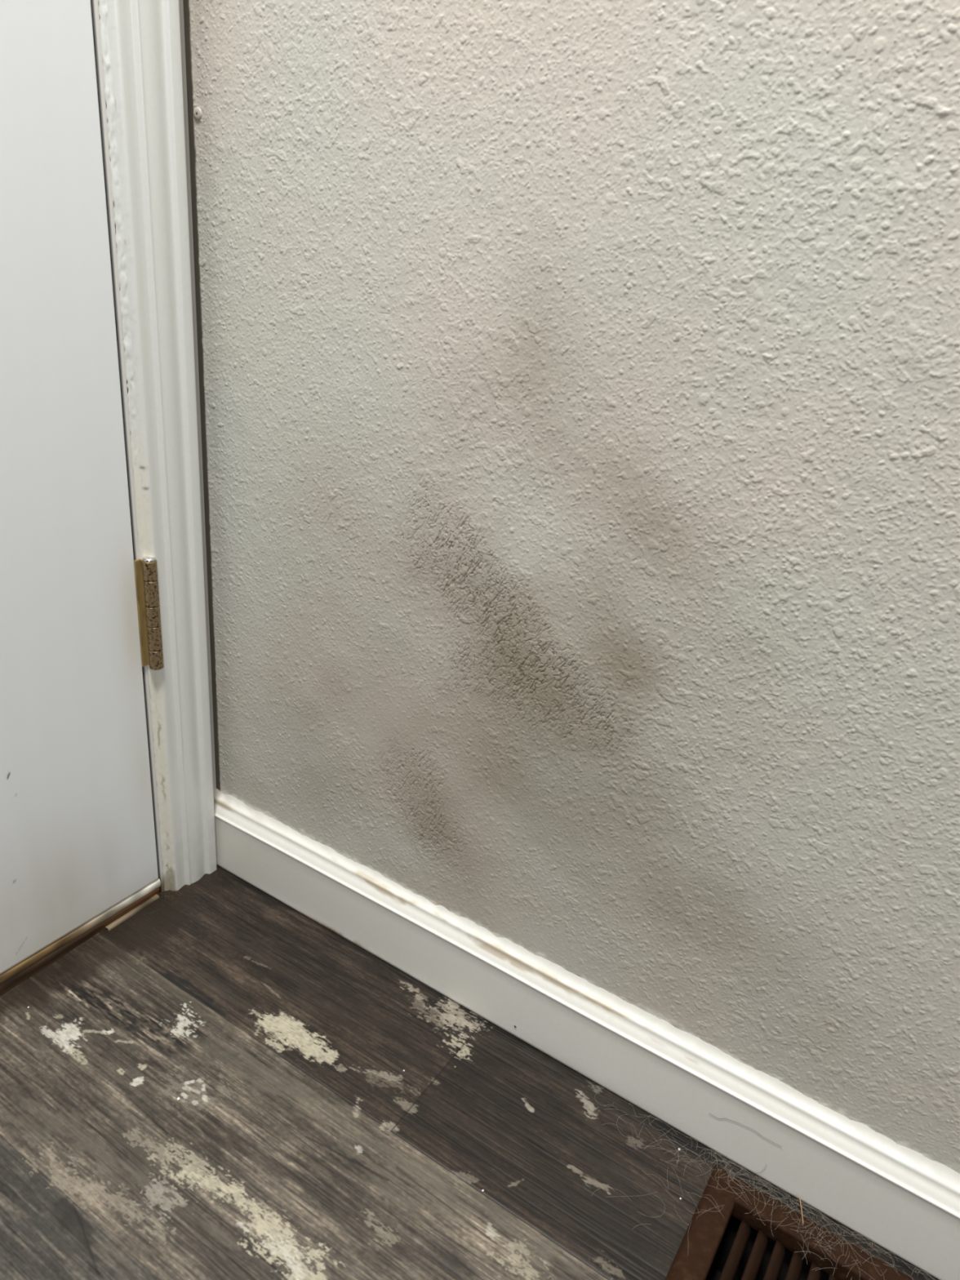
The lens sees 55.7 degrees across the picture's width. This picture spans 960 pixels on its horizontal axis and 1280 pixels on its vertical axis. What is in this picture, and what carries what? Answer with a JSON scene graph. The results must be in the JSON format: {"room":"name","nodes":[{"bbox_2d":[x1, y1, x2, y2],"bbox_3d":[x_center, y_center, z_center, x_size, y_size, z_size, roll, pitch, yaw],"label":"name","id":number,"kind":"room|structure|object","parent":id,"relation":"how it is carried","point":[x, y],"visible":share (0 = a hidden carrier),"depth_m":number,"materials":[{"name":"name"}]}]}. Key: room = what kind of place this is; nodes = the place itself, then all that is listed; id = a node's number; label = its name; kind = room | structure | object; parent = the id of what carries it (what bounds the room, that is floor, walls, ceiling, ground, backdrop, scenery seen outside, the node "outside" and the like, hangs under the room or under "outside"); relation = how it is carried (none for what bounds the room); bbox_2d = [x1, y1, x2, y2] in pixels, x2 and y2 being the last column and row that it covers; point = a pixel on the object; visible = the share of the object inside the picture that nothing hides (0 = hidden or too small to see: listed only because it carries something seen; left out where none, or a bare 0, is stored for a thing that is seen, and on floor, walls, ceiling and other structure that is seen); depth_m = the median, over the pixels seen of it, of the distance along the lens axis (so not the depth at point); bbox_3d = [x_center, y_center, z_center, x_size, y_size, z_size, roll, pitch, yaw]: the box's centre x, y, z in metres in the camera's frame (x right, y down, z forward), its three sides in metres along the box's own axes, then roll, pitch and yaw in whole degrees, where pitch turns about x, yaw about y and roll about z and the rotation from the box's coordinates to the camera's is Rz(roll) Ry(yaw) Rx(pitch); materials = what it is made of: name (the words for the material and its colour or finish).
{"room":"house entryway","nodes":[
{"label":"house entryway","id":0,"kind":"room"},
{"bbox_2d":[97,0,216,824],"bbox_3d":[-0.911,-0.493,-0.441,0.120,2.440,2.700,19,28,27],"label":"wall","id":1,"kind":"structure","parent":0,"point":[180,2],"depth_m":0.79,"materials":[{"name":"paint"}]},
{"bbox_2d":[0,887,159,996],"bbox_3d":[-0.593,0.378,0.623,0.062,0.032,0.866,19,28,27],"label":"trim","id":2,"kind":"structure","parent":1,"relation":"attached to","point":[5,987],"depth_m":0.86,"materials":[{"name":"brown wood"}]},
{"bbox_2d":[0,0,164,984],"bbox_3d":[-0.485,-0.528,0.219,0.049,2.012,0.853,20,28,28],"label":"door","id":3,"kind":"structure","parent":1,"relation":"in","point":[80,617],"depth_m":0.73,"materials":[{"name":"white paint"}]},
{"bbox_2d":[90,0,217,892],"bbox_3d":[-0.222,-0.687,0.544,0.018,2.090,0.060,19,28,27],"label":"trim","id":4,"kind":"structure","parent":1,"relation":"attached to","point":[141,43],"depth_m":0.76,"materials":[{"name":"white paint"}]},
{"bbox_2d":[0,864,938,1279],"bbox_3d":[-0.085,0.454,0.603,0.863,0.001,0.560,19,28,27],"label":"floor","id":5,"kind":"structure","parent":0,"point":[297,1143],"depth_m":0.73,"materials":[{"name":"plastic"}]},
{"bbox_2d":[105,893,159,930],"bbox_3d":[-0.354,0.277,0.926,0.006,0.002,0.062,19,28,27],"label":"trim","id":6,"kind":"structure","parent":5,"relation":"on","point":[134,911],"depth_m":0.92,"materials":[{"name":"brown wood"}]},
{"bbox_2d":[151,876,216,913],"bbox_3d":[-0.311,0.265,0.959,0.035,0.004,0.092,19,28,27],"label":"dusty fibres","id":7,"kind":"object","parent":5,"relation":"on","point":[215,877],"visible":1,"depth_m":0.96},
{"bbox_2d":[589,1103,934,1279],"bbox_3d":[0.204,0.442,0.676,0.302,0.009,0.097,19,28,27],"label":"pet hair","id":8,"kind":"object","parent":5,"relation":"on","point":[646,1146],"visible":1,"depth_m":0.70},
{"bbox_2d":[665,1164,912,1279],"bbox_3d":[0.264,0.522,0.627,0.278,0.095,0.142,19,28,27],"label":"floor vent","id":9,"kind":"object","parent":5,"relation":"in","point":[737,1246],"visible":1,"depth_m":0.68,"materials":[{"name":"brown metal"}]},
{"bbox_2d":[799,1195,804,1224],"bbox_3d":[0.246,0.436,0.694,0.001,0.001,0.022,9,25,8],"label":"straw","id":10,"kind":"object","parent":9,"relation":"on","point":[799,1196],"visible":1,"depth_m":0.69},
{"bbox_2d":[182,0,959,1173],"bbox_3d":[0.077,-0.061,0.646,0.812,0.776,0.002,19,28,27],"label":"wall","id":11,"kind":"structure","parent":0,"point":[579,380],"depth_m":0.63,"materials":[{"name":"paint"}]},
{"bbox_2d":[193,106,201,119],"bbox_3d":[-0.221,-0.412,0.711,0.009,0.009,0.001,19,28,27],"label":"screw","id":12,"kind":"object","parent":11,"relation":"attached to","point":[197,112],"visible":1,"depth_m":0.71,"materials":[{"name":"white metal"}]},
{"bbox_3d":[0.912,-0.505,-0.039,2.640,2.440,0.100,19,28,27],"label":"wall","id":13,"kind":"structure","parent":0,"visible":0},
{"bbox_2d":[213,788,959,1279],"bbox_3d":[0.787,0.578,0.403,2.586,0.092,0.017,19,28,27],"label":"baseboard","id":14,"kind":"structure","parent":13,"relation":"attached to","point":[905,1202],"depth_m":0.76,"materials":[{"name":"white paint"}]},
{"bbox_2d":[709,1113,781,1146],"bbox_3d":[0.208,0.385,0.714,0.057,0.008,0.001,19,28,27],"label":"strand","id":15,"kind":"object","parent":14,"relation":"attached to","point":[709,1113],"visible":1,"depth_m":0.71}
]}

